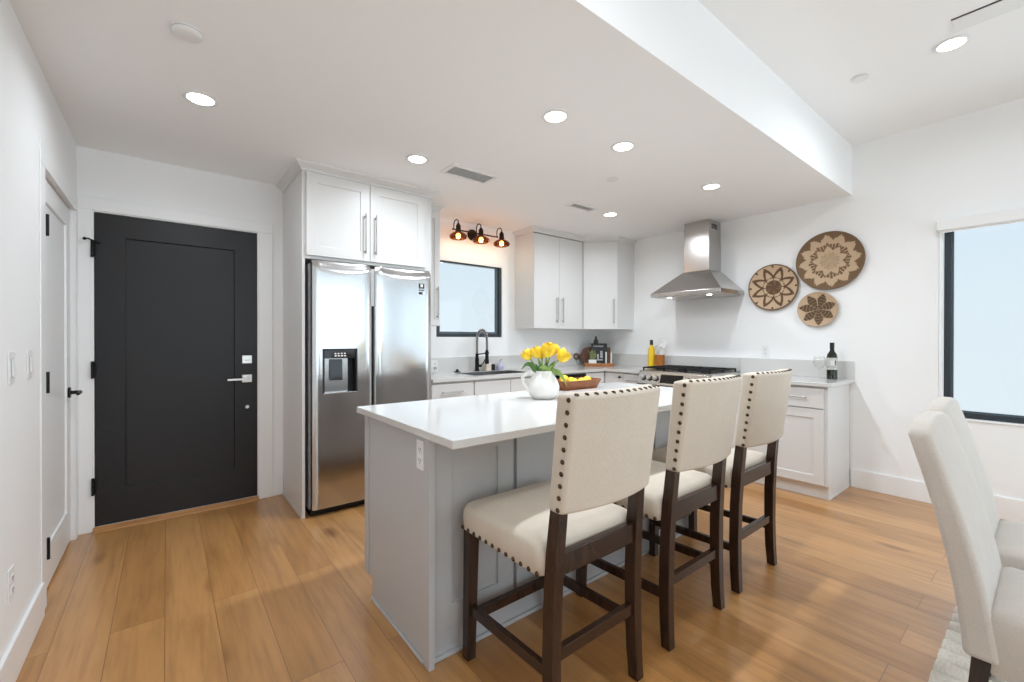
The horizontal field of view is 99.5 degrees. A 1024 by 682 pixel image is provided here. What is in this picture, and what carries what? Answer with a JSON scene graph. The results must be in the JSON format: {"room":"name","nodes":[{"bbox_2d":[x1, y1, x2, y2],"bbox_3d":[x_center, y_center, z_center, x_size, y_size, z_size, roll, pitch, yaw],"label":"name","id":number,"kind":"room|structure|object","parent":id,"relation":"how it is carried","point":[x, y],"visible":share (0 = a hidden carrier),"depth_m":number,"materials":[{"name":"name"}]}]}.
{"room":"kitchen","nodes":[
{"label":"kitchen","id":0,"kind":"room"},
{"bbox_2d":[0,0,76,659],"bbox_3d":[-0.140,-0.196,-0.661,0.150,2.896,8.642,0,0,-39],"label":"wall","id":1,"kind":"structure","parent":0,"point":[29,110],"depth_m":1.70,"materials":[{"name":"white paint"}]},
{"bbox_2d":[7,564,13,604],"bbox_3d":[-1.817,0.882,1.574,0.008,0.117,0.072,0,0,-39],"label":"outlet","id":2,"kind":"object","parent":1,"relation":"attached to","point":[10,574],"visible":1,"depth_m":1.56,"materials":[{"name":"white plastic"}]},
{"bbox_2d":[7,352,16,384],"bbox_3d":[-1.823,0.098,1.585,0.014,0.118,0.075,0,0,-39],"label":"light switch","id":3,"kind":"object","parent":1,"relation":"attached to","point":[11,366],"visible":1,"depth_m":1.57,"materials":[{"name":"white plastic"}]},
{"bbox_2d":[0,582,44,681],"bbox_3d":[0.205,1.176,-0.958,0.015,0.155,7.438,0,0,-39],"label":"baseboard","id":4,"kind":"structure","parent":1,"relation":"attached to","point":[12,661],"depth_m":1.66,"materials":[{"name":"white paint"}]},
{"bbox_2d":[26,350,33,378],"bbox_3d":[-1.990,0.097,1.794,0.014,0.118,0.075,0,0,-39],"label":"light switch","id":5,"kind":"object","parent":1,"relation":"attached to","point":[29,359],"visible":1,"depth_m":1.78,"materials":[{"name":"white plastic"}]},
{"bbox_2d":[45,178,82,586],"bbox_3d":[-2.490,0.214,2.327,0.194,2.050,0.862,0,0,-39],"label":"door","id":6,"kind":"structure","parent":1,"relation":"in","point":[58,389],"depth_m":2.42,"materials":[{"name":"white paint"}]},
{"bbox_2d":[77,146,595,475],"bbox_3d":[-0.860,-0.007,4.386,5.311,2.480,0.150,0,0,-39],"label":"wall","id":7,"kind":"structure","parent":0,"point":[100,174],"depth_m":3.47,"materials":[{"name":"white paint"}]},
{"bbox_2d":[39,138,272,608],"bbox_3d":[-2.057,0.154,2.755,1.106,2.167,1.192,0,0,-39],"label":"door frame","id":8,"kind":"structure","parent":7,"relation":"attached to","point":[87,205],"depth_m":2.79,"materials":[{"name":"white paint"}]},
{"bbox_2d":[82,212,256,526],"bbox_3d":[-2.360,0.186,3.074,0.967,2.041,0.106,0,0,-39],"label":"door","id":9,"kind":"structure","parent":7,"relation":"in","point":[174,368],"depth_m":3.06,"materials":[{"name":"black wood"}]},
{"bbox_2d":[273,475,282,495],"bbox_3d":[-1.876,1.157,3.477,0.073,0.155,0.015,0,0,-39],"label":"baseboard","id":10,"kind":"structure","parent":7,"relation":"attached to","point":[277,480],"depth_m":3.47,"materials":[{"name":"white paint"}]},
{"bbox_2d":[431,203,444,325],"bbox_3d":[-0.837,-0.692,4.058,0.276,1.108,0.387,0,0,-39],"label":"upper cabinet","id":11,"kind":"object","parent":7,"relation":"attached to","point":[435,208],"visible":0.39,"depth_m":3.96,"materials":[{"name":"white paint"}]},
{"bbox_2d":[436,260,500,336],"bbox_3d":[-0.462,-0.432,4.656,0.824,0.777,0.055,0,0,-39],"label":"window","id":12,"kind":"structure","parent":7,"relation":"in","point":[497,333],"depth_m":4.87,"materials":[{"name":"grey metal"}]},
{"bbox_2d":[449,219,509,247],"bbox_3d":[-0.351,-1.119,4.518,0.720,0.207,0.270,0,0,-39],"label":"vanity light","id":13,"kind":"object","parent":7,"relation":"attached to","point":[501,242],"visible":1,"depth_m":4.47,"materials":[{"name":"brown metal"}]},
{"bbox_2d":[455,223,460,230],"bbox_3d":[-0.534,-1.128,4.315,0.060,0.082,0.060,0,0,-39],"label":"socket","id":14,"kind":"object","parent":13,"relation":"attached to","point":[458,227],"depth_m":4.30,"materials":[{"name":"brown metal"}]},
{"bbox_2d":[499,232,503,238],"bbox_3d":[-0.112,-1.129,4.651,0.060,0.082,0.060,0,0,-39],"label":"socket","id":15,"kind":"object","parent":13,"relation":"attached to","point":[501,236],"depth_m":4.63,"materials":[{"name":"brown metal"}]},
{"bbox_2d":[512,225,585,329],"bbox_3d":[0.450,-0.695,5.093,0.851,1.108,0.372,0,0,-39],"label":"upper cabinet","id":16,"kind":"object","parent":7,"relation":"attached to","point":[548,269],"visible":1,"depth_m":4.92,"materials":[{"name":"white paint"}]},
{"bbox_2d":[431,353,670,372],"bbox_3d":[0.388,0.242,4.572,2.828,0.151,1.116,0,0,-39],"label":"backsplash","id":17,"kind":"structure","parent":7,"relation":"attached to","point":[445,364],"depth_m":4.98,"materials":[{"name":"stone"}]},
{"bbox_2d":[575,236,636,329],"bbox_3d":[1.100,-0.696,5.434,0.636,1.108,0.647,0,0,-39],"label":"upper cabinet","id":18,"kind":"object","parent":7,"relation":"attached to","point":[607,264],"visible":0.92,"depth_m":5.21,"materials":[{"name":"white paint"}]},
{"bbox_2d":[9,0,851,241],"bbox_3d":[0.014,-1.550,3.285,5.311,0.616,2.951,0,0,-39],"label":"ceiling","id":19,"kind":"structure","parent":0,"point":[360,86],"depth_m":2.28,"materials":[{"name":"white paint"}]},
{"bbox_2d":[171,22,203,43],"bbox_3d":[-1.295,-1.227,1.732,0.105,0.022,0.105,0,0,-39],"label":"smoke detector","id":20,"kind":"object","parent":19,"relation":"attached to","point":[189,33],"visible":1,"depth_m":1.72,"materials":[{"name":"white plastic"}]},
{"bbox_2d":[182,90,217,106],"bbox_3d":[-1.592,-1.236,2.218,0.152,0.008,0.152,0,0,-39],"label":"recessed light","id":21,"kind":"object","parent":19,"relation":"in","point":[195,97],"visible":1,"depth_m":2.21,"materials":[{"name":"white plastic"}]},
{"bbox_2d":[406,154,428,163],"bbox_3d":[-0.646,-1.238,2.957,0.152,0.008,0.152,0,0,-39],"label":"recessed light","id":22,"kind":"object","parent":19,"relation":"in","point":[413,158],"visible":1,"depth_m":2.95,"materials":[{"name":"white"}]},
{"bbox_2d":[440,163,498,184],"bbox_3d":[-0.315,-1.239,3.232,0.399,0.008,0.198,0,0,-39],"label":"ceiling vent","id":23,"kind":"object","parent":19,"relation":"in","point":[454,170],"visible":1,"depth_m":3.22,"materials":[{"name":"white plastic"}]},
{"bbox_2d":[542,109,568,123],"bbox_3d":[0.240,-1.235,2.389,0.152,0.008,0.152,0,0,-39],"label":"recessed light","id":24,"kind":"object","parent":19,"relation":"in","point":[554,116],"visible":1,"depth_m":2.38,"materials":[{"name":"white"}]},
{"bbox_2d":[565,202,598,211],"bbox_3d":[0.650,-1.241,4.025,0.325,0.008,0.128,0,0,-39],"label":"ceiling vent","id":25,"kind":"object","parent":19,"relation":"in","point":[575,205],"visible":1,"depth_m":4.02,"materials":[{"name":"white plastic"}]},
{"bbox_2d":[602,212,617,216],"bbox_3d":[0.964,-1.241,4.260,0.152,0.008,0.152,0,0,-39],"label":"recessed light","id":26,"kind":"object","parent":19,"relation":"in","point":[608,214],"visible":1,"depth_m":4.25,"materials":[{"name":"white plastic"}]},
{"bbox_2d":[607,177,617,181],"bbox_3d":[0.770,-1.237,3.329,0.085,0.010,0.085,0,0,-39],"label":"cap","id":27,"kind":"object","parent":19,"relation":"attached to","point":[611,179],"visible":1,"depth_m":3.31,"materials":[{"name":"white plastic"}]},
{"bbox_2d":[611,141,635,151],"bbox_3d":[0.708,-1.236,2.761,0.152,0.008,0.152,0,0,-39],"label":"recessed light","id":28,"kind":"object","parent":19,"relation":"in","point":[623,146],"visible":1,"depth_m":2.75,"materials":[{"name":"white"}]},
{"bbox_2d":[701,183,721,189],"bbox_3d":[1.601,-1.238,3.483,0.152,0.008,0.152,0,0,-39],"label":"recessed light","id":29,"kind":"object","parent":19,"relation":"in","point":[712,186],"visible":1,"depth_m":3.47,"materials":[{"name":"white plastic"}]},
{"bbox_2d":[16,482,1003,681],"bbox_3d":[1.830,1.298,1.011,5.311,0.100,8.792,0,0,-39],"label":"floor","id":30,"kind":"structure","parent":0,"point":[859,588],"depth_m":2.01,"materials":[{"name":"brown wood"}]},
{"bbox_2d":[93,495,258,533],"bbox_3d":[-2.369,1.222,3.129,0.933,0.027,0.145,0,0,-39],"label":"threshold","id":31,"kind":"object","parent":30,"relation":"on","point":[98,529],"visible":0.86,"depth_m":3.05,"materials":[{"name":"brown wood"}]},
{"bbox_2d":[277,158,438,518],"bbox_3d":[-1.245,-0.005,3.546,1.090,2.480,0.684,0,0,-39],"label":"tall cabinet","id":32,"kind":"object","parent":30,"relation":"on","point":[330,216],"visible":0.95,"depth_m":3.24,"materials":[{"name":"white paint"}]},
{"bbox_2d":[305,260,430,515],"bbox_3d":[-1.227,0.334,3.537,0.922,1.803,0.663,0,0,-39],"label":"refrigerator","id":33,"kind":"object","parent":30,"relation":"on","point":[368,330],"visible":0.85,"depth_m":3.17,"materials":[{"name":"grey metal"}]},
{"bbox_2d":[431,380,473,399],"bbox_3d":[-0.691,0.792,4.004,0.426,0.885,0.660,0,0,-39],"label":"base cabinet","id":34,"kind":"object","parent":30,"relation":"on","point":[439,390],"visible":0.2,"depth_m":3.76,"materials":[{"name":"white paint"}]},
{"bbox_2d":[473,376,531,394],"bbox_3d":[-0.194,0.791,4.399,0.836,0.885,0.660,0,0,-39],"label":"base cabinet","id":35,"kind":"object","parent":30,"relation":"on","point":[498,385],"visible":0.06,"depth_m":4.08,"materials":[{"name":"white paint"}]},
{"bbox_2d":[365,410,688,671],"bbox_3d":[0.224,0.799,2.507,1.941,0.884,0.712,0,0,-39],"label":"kitchen island","id":36,"kind":"object","parent":30,"relation":"on","point":[414,534],"visible":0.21,"depth_m":1.83,"materials":[{"name":"grey paint"}]},
{"bbox_2d":[417,439,423,470],"bbox_3d":[-0.355,0.443,1.684,0.008,0.114,0.070,0,0,-39],"label":"outlet","id":37,"kind":"object","parent":36,"relation":"attached to","point":[420,444],"visible":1,"depth_m":1.68,"materials":[{"name":"white plastic"}]},
{"bbox_2d":[418,456,421,464],"bbox_3d":[-0.356,0.464,1.683,0.004,0.030,0.034,0,0,-39],"label":"receptacle","id":38,"kind":"object","parent":37,"relation":"attached to","point":[419,457],"depth_m":1.68,"materials":[{"name":"white plastic"}]},
{"bbox_2d":[418,445,421,453],"bbox_3d":[-0.356,0.422,1.683,0.004,0.030,0.034,0,0,-39],"label":"receptacle","id":39,"kind":"object","parent":37,"relation":"attached to","point":[419,446],"depth_m":1.68,"materials":[{"name":"white plastic"}]},
{"bbox_2d":[357,382,672,449],"bbox_3d":[0.312,0.341,2.429,2.037,0.030,0.928,0,0,-39],"label":"island countertop","id":40,"kind":"structure","parent":36,"relation":"on","point":[453,423],"depth_m":1.93,"materials":[{"name":"stone"}]},
{"bbox_2d":[521,371,558,398],"bbox_3d":[0.177,0.247,2.473,0.181,0.157,0.189,0,0,37],"label":"pitcher","id":41,"kind":"object","parent":40,"relation":"on","point":[542,384],"visible":0.95,"depth_m":2.41,"materials":[{"name":"white ceramic"}]},
{"bbox_2d":[520,348,535,371],"bbox_3d":[0.106,0.140,2.465,0.120,0.197,0.063,0,0,9],"label":"tulip","id":42,"kind":"object","parent":41,"relation":"in","point":[525,354],"visible":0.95,"depth_m":2.46,"materials":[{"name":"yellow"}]},
{"bbox_2d":[530,345,540,372],"bbox_3d":[0.135,0.132,2.451,0.066,0.214,0.065,0,0,16],"label":"tulip","id":43,"kind":"object","parent":41,"relation":"in","point":[535,352],"visible":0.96,"depth_m":2.44,"materials":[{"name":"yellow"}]},
{"bbox_2d":[535,350,544,368],"bbox_3d":[0.171,0.138,2.536,0.060,0.203,0.074,0,0,27],"label":"tulip","id":44,"kind":"object","parent":41,"relation":"in","point":[541,357],"visible":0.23,"depth_m":2.52,"materials":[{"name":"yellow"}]},
{"bbox_2d":[539,342,555,370],"bbox_3d":[0.200,0.120,2.434,0.097,0.232,0.084,0,0,-39],"label":"tulip","id":45,"kind":"object","parent":41,"relation":"in","point":[548,350],"visible":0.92,"depth_m":2.42,"materials":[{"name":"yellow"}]},
{"bbox_2d":[546,342,559,366],"bbox_3d":[0.225,0.122,2.501,0.106,0.234,0.075,0,0,-39],"label":"tulip","id":46,"kind":"object","parent":41,"relation":"in","point":[556,344],"visible":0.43,"depth_m":2.49,"materials":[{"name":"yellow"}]},
{"bbox_2d":[540,347,571,385],"bbox_3d":[0.242,0.144,2.455,0.196,0.220,0.094,0,0,-5],"label":"tulip","id":47,"kind":"object","parent":41,"relation":"in","point":[562,355],"visible":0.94,"depth_m":2.44,"materials":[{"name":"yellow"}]},
{"bbox_2d":[557,377,600,390],"bbox_3d":[0.427,0.293,2.977,0.372,0.063,0.192,0,0,-39],"label":"wooden bowl","id":48,"kind":"object","parent":40,"relation":"on","point":[593,383],"visible":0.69,"depth_m":2.89,"materials":[{"name":"brown wood"}]},
{"bbox_2d":[559,375,568,381],"bbox_3d":[0.349,0.258,2.902,0.064,0.063,0.064,0,0,-16],"label":"lemon","id":49,"kind":"object","parent":48,"relation":"in","point":[565,376],"visible":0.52,"depth_m":2.88,"materials":[{"name":"yellow food"}]},
{"bbox_2d":[461,384,659,681],"bbox_3d":[0.177,0.698,1.619,0.493,1.092,0.634,0,0,-39],"label":"counter stool","id":50,"kind":"object","parent":30,"relation":"on","point":[604,439],"visible":1,"depth_m":1.44,"materials":[{"name":"beige fabric"}]},
{"bbox_2d":[555,372,585,378],"bbox_3d":[0.394,0.792,4.854,0.642,0.880,0.646,0,0,-39],"label":"dishwasher","id":51,"kind":"object","parent":30,"relation":"on","point":[574,375],"visible":0.1,"depth_m":4.72,"materials":[{"name":"black metal"}]},
{"bbox_2d":[584,371,638,383],"bbox_3d":[1.139,0.789,5.171,0.909,0.885,1.118,0,0,-39],"label":"base cabinet","id":52,"kind":"object","parent":30,"relation":"on","point":[606,376],"visible":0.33,"depth_m":4.89,"materials":[{"name":"white paint"}]},
{"bbox_2d":[431,353,670,382],"bbox_3d":[0.388,0.257,4.572,2.828,0.180,1.116,0,0,-39],"label":"countertop","id":53,"kind":"structure","parent":52,"relation":"on","point":[627,363],"depth_m":4.83,"materials":[{"name":"stone"}]},
{"bbox_2d":[431,360,437,371],"bbox_3d":[-0.763,0.248,4.321,0.072,0.117,0.034,0,0,-39],"label":"outlet","id":54,"kind":"object","parent":53,"relation":"attached to","point":[434,363],"visible":1,"depth_m":4.32,"materials":[{"name":"white plastic"}]},
{"bbox_2d":[474,329,488,370],"bbox_3d":[-0.317,0.094,4.501,0.128,0.447,0.221,0,0,-14],"label":"faucet","id":55,"kind":"object","parent":53,"relation":"on","point":[486,360],"visible":0.98,"depth_m":4.54,"materials":[{"name":"black metal"}]},
{"bbox_2d":[484,363,490,370],"bbox_3d":[-0.260,0.275,4.652,0.068,0.085,0.050,0,0,-39],"label":"soap dish","id":56,"kind":"object","parent":53,"relation":"on","point":[487,367],"visible":0.8,"depth_m":4.63,"materials":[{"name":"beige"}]},
{"bbox_2d":[458,370,523,375],"bbox_3d":[-0.190,0.432,4.382,0.700,0.222,0.390,0,0,-39],"label":"sink","id":57,"kind":"object","parent":53,"relation":"in","point":[503,371],"visible":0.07,"depth_m":4.59,"materials":[{"name":"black metal"}]},
{"bbox_2d":[497,359,503,369],"bbox_3d":[-0.130,0.256,4.755,0.080,0.121,0.080,0,0,-39],"label":"soap bottle","id":58,"kind":"object","parent":53,"relation":"on","point":[500,366],"visible":0.99,"depth_m":4.73,"materials":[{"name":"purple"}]},
{"bbox_2d":[574,347,610,362],"bbox_3d":[1.028,0.197,5.579,0.476,0.236,0.055,0,0,1],"label":"cutting board","id":59,"kind":"object","parent":53,"relation":"on","point":[585,356],"visible":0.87,"depth_m":5.58,"materials":[{"name":"brown wood"}]},
{"bbox_2d":[583,363,613,365],"bbox_3d":[1.087,0.296,5.450,0.360,0.038,0.150,0,0,1],"label":"wooden tray","id":60,"kind":"object","parent":53,"relation":"on","point":[584,364],"visible":0.92,"depth_m":5.38,"materials":[{"name":"brown wood"}]},
{"bbox_2d":[588,349,596,362],"bbox_3d":[1.007,0.200,5.424,0.105,0.206,0.055,0,0,1],"label":"potted plant","id":61,"kind":"object","parent":60,"relation":"on","point":[592,353],"visible":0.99,"depth_m":5.42,"materials":[{"name":"green plant"}]},
{"bbox_2d":[591,343,607,362],"bbox_3d":[1.109,0.167,5.512,0.200,0.273,0.063,0,0,1],"label":"cookbook","id":62,"kind":"object","parent":60,"relation":"on","point":[600,349],"visible":0.8,"depth_m":5.51,"materials":[{"name":"black paper"}]},
{"bbox_2d":[596,345,602,359],"bbox_3d":[1.097,0.151,5.502,0.121,0.188,0.027,0,0,1],"label":"print","id":63,"kind":"object","parent":62,"relation":"attached to","point":[599,348],"depth_m":5.50,"materials":[{"name":"grey paper"}]},
{"bbox_2d":[648,340,654,365],"bbox_3d":[1.633,0.152,5.078,0.077,0.331,0.077,0,0,-39],"label":"oil bottle","id":64,"kind":"object","parent":53,"relation":"on","point":[651,350],"visible":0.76,"depth_m":5.05,"materials":[{"name":"yellow glass"}]},
{"bbox_2d":[655,355,664,365],"bbox_3d":[1.701,0.239,4.992,0.110,0.158,0.110,0,0,-39],"label":"utensil crock","id":65,"kind":"object","parent":53,"relation":"on","point":[659,359],"visible":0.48,"depth_m":4.95,"materials":[{"name":"brown wood"}]},
{"bbox_2d":[661,341,666,354],"bbox_3d":[1.721,0.151,4.963,0.024,0.311,0.099,0,0,-44],"label":"spatula","id":66,"kind":"object","parent":65,"relation":"in","point":[663,342],"visible":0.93,"depth_m":4.95,"materials":[{"name":"white plastic"}]},
{"bbox_2d":[576,375,740,651],"bbox_3d":[0.685,0.697,2.038,0.493,1.092,0.634,0,0,-39],"label":"counter stool","id":67,"kind":"object","parent":30,"relation":"on","point":[704,410],"visible":0.8,"depth_m":1.79,"materials":[{"name":"fabric"}]},
{"bbox_2d":[637,365,738,386],"bbox_3d":[1.811,0.754,4.496,0.665,0.962,0.764,0,0,-39],"label":"gas range","id":68,"kind":"object","parent":30,"relation":"on","point":[662,375],"visible":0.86,"depth_m":4.37,"materials":[{"name":"silver metal"}]},
{"bbox_2d":[640,370,738,375],"bbox_3d":[1.837,0.320,4.514,0.602,0.020,0.764,0,0,-39],"label":"cooktop","id":69,"kind":"object","parent":68,"relation":"in","point":[642,372],"depth_m":4.31,"materials":[{"name":"silver metal"}]},
{"bbox_2d":[649,369,792,593],"bbox_3d":[1.169,0.696,2.432,0.493,1.092,0.634,0,0,-39],"label":"counter stool","id":70,"kind":"object","parent":30,"relation":"on","point":[764,396],"visible":0.68,"depth_m":2.17,"materials":[{"name":"fabric"}]},
{"bbox_2d":[732,381,849,500],"bbox_3d":[2.362,0.795,3.860,0.623,0.885,0.903,0,0,-39],"label":"base cabinet","id":71,"kind":"object","parent":30,"relation":"on","point":[813,458],"visible":0.46,"depth_m":3.48,"materials":[{"name":"white paint"}]},
{"bbox_2d":[671,355,853,386],"bbox_3d":[2.134,0.260,4.155,0.615,0.180,1.704,0,0,-39],"label":"countertop","id":72,"kind":"structure","parent":71,"relation":"on","point":[804,371],"depth_m":4.04,"materials":[{"name":"stone"}]},
{"bbox_2d":[827,343,837,378],"bbox_3d":[2.717,0.169,3.683,0.076,0.310,0.075,0,0,-39],"label":"wine bottle","id":73,"kind":"object","parent":72,"relation":"on","point":[832,362],"visible":1,"depth_m":3.66,"materials":[{"name":"black glass"}]},
{"bbox_2d":[928,605,1006,681],"bbox_3d":[2.746,1.237,0.969,2.800,0.024,2.486,0,0,-39],"label":"rug","id":74,"kind":"object","parent":30,"relation":"on","point":[952,664],"visible":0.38,"depth_m":1.66,"materials":[{"name":"fabric"}]},
{"bbox_2d":[908,411,1023,681],"bbox_3d":[1.685,0.742,1.353,0.456,0.964,0.610,0,0,-39],"label":"dining chair","id":75,"kind":"object","parent":74,"relation":"on","point":[989,596],"visible":1,"depth_m":1.36,"materials":[{"name":"beige fabric"}]},
{"bbox_2d":[926,397,1023,570],"bbox_3d":[2.135,0.741,1.760,0.456,0.964,0.610,0,0,-39],"label":"dining chair","id":76,"kind":"object","parent":74,"relation":"on","point":[1009,535],"visible":0.44,"depth_m":1.85,"materials":[{"name":"fabric"}]},
{"bbox_2d":[596,98,1023,500],"bbox_3d":[3.897,-0.204,2.554,0.150,2.896,8.642,0,0,-39],"label":"wall","id":77,"kind":"structure","parent":0,"point":[886,322],"depth_m":3.54,"materials":[{"name":"white paint"}]},
{"bbox_2d":[651,219,743,300],"bbox_3d":[1.919,-0.849,4.523,0.490,0.790,0.756,0,0,-39],"label":"range hood","id":78,"kind":"object","parent":77,"relation":"attached to","point":[702,277],"visible":1,"depth_m":4.47,"materials":[{"name":"silver metal"}]},
{"bbox_2d":[671,355,739,370],"bbox_3d":[2.080,0.236,4.707,0.012,0.136,0.773,0,0,-39],"label":"backsplash","id":79,"kind":"structure","parent":77,"relation":"attached to","point":[727,362],"depth_m":4.67,"materials":[{"name":"stone"}]},
{"bbox_2d":[762,345,769,357],"bbox_3d":[2.468,0.101,4.222,0.008,0.117,0.072,0,0,-39],"label":"outlet","id":80,"kind":"object","parent":77,"relation":"attached to","point":[765,348],"visible":1,"depth_m":4.21,"materials":[{"name":"white plastic"}]},
{"bbox_2d":[748,264,798,309],"bbox_3d":[2.500,-0.513,4.155,0.039,0.442,0.442,0,0,-39],"label":"wall basket","id":81,"kind":"object","parent":77,"relation":"attached to","point":[773,286],"visible":1,"depth_m":4.16,"materials":[{"name":"beige wicker"}]},
{"bbox_2d":[740,358,853,378],"bbox_3d":[2.609,0.247,4.036,0.020,0.151,0.927,0,0,-39],"label":"backsplash","id":82,"kind":"structure","parent":77,"relation":"attached to","point":[806,368],"depth_m":3.99,"materials":[{"name":"stone"}]},
{"bbox_2d":[797,292,837,326],"bbox_3d":[2.727,-0.283,3.871,0.039,0.312,0.312,0,0,-39],"label":"wall basket","id":83,"kind":"object","parent":77,"relation":"attached to","point":[816,309],"visible":1,"depth_m":3.87,"materials":[{"name":"beige wicker"}]},
{"bbox_2d":[796,231,865,289],"bbox_3d":[2.780,-0.704,3.802,0.039,0.510,0.510,0,0,-39],"label":"wall basket","id":84,"kind":"object","parent":77,"relation":"attached to","point":[829,260],"visible":1,"depth_m":3.80,"materials":[{"name":"beige wicker"}]},
{"bbox_2d":[851,468,1023,522],"bbox_3d":[4.653,1.171,1.476,0.015,0.155,5.672,0,0,-39],"label":"baseboard","id":85,"kind":"structure","parent":77,"relation":"attached to","point":[1010,509],"depth_m":3.41,"materials":[{"name":"white paint"}]},
{"bbox_2d":[938,231,1023,426],"bbox_3d":[3.831,-0.154,2.575,0.097,1.475,1.857,0,0,-39],"label":"window","id":86,"kind":"structure","parent":77,"relation":"in","point":[949,237],"depth_m":3.26,"materials":[{"name":"grey metal"}]},
{"bbox_2d":[936,208,1023,379],"bbox_3d":[3.783,-0.300,2.529,0.060,1.192,1.886,0,0,-39],"label":"roller shade","id":87,"kind":"object","parent":86,"relation":"attached to","point":[1011,216],"visible":1,"depth_m":3.10,"materials":[{"name":"white fabric"}]},
{"bbox_2d":[698,0,1023,145],"bbox_3d":[2.752,-1.743,-0.155,5.311,0.200,5.841,0,0,-39],"label":"ceiling","id":88,"kind":"structure","parent":0,"point":[816,47],"depth_m":2.50,"materials":[{"name":"white paint"}]},
{"bbox_2d":[850,73,868,83],"bbox_3d":[2.183,-1.646,2.725,0.091,0.016,0.091,0,0,-39],"label":"cap","id":89,"kind":"object","parent":88,"relation":"attached to","point":[859,78],"visible":1,"depth_m":2.71,"materials":[{"name":"white plastic"}]},
{"bbox_2d":[933,34,970,52],"bbox_3d":[2.445,-1.649,2.412,0.152,0.008,0.152,0,0,-39],"label":"recessed light","id":90,"kind":"object","parent":88,"relation":"in","point":[953,43],"visible":1,"depth_m":2.40,"materials":[{"name":"white plastic"}]},
{"bbox_2d":[951,0,1023,32],"bbox_3d":[2.613,-1.647,1.898,0.142,0.007,0.965,0,0,-39],"label":"ceiling hatch","id":91,"kind":"object","parent":88,"relation":"attached to","point":[1000,7],"visible":1,"depth_m":2.18,"materials":[{"name":"white paint"}]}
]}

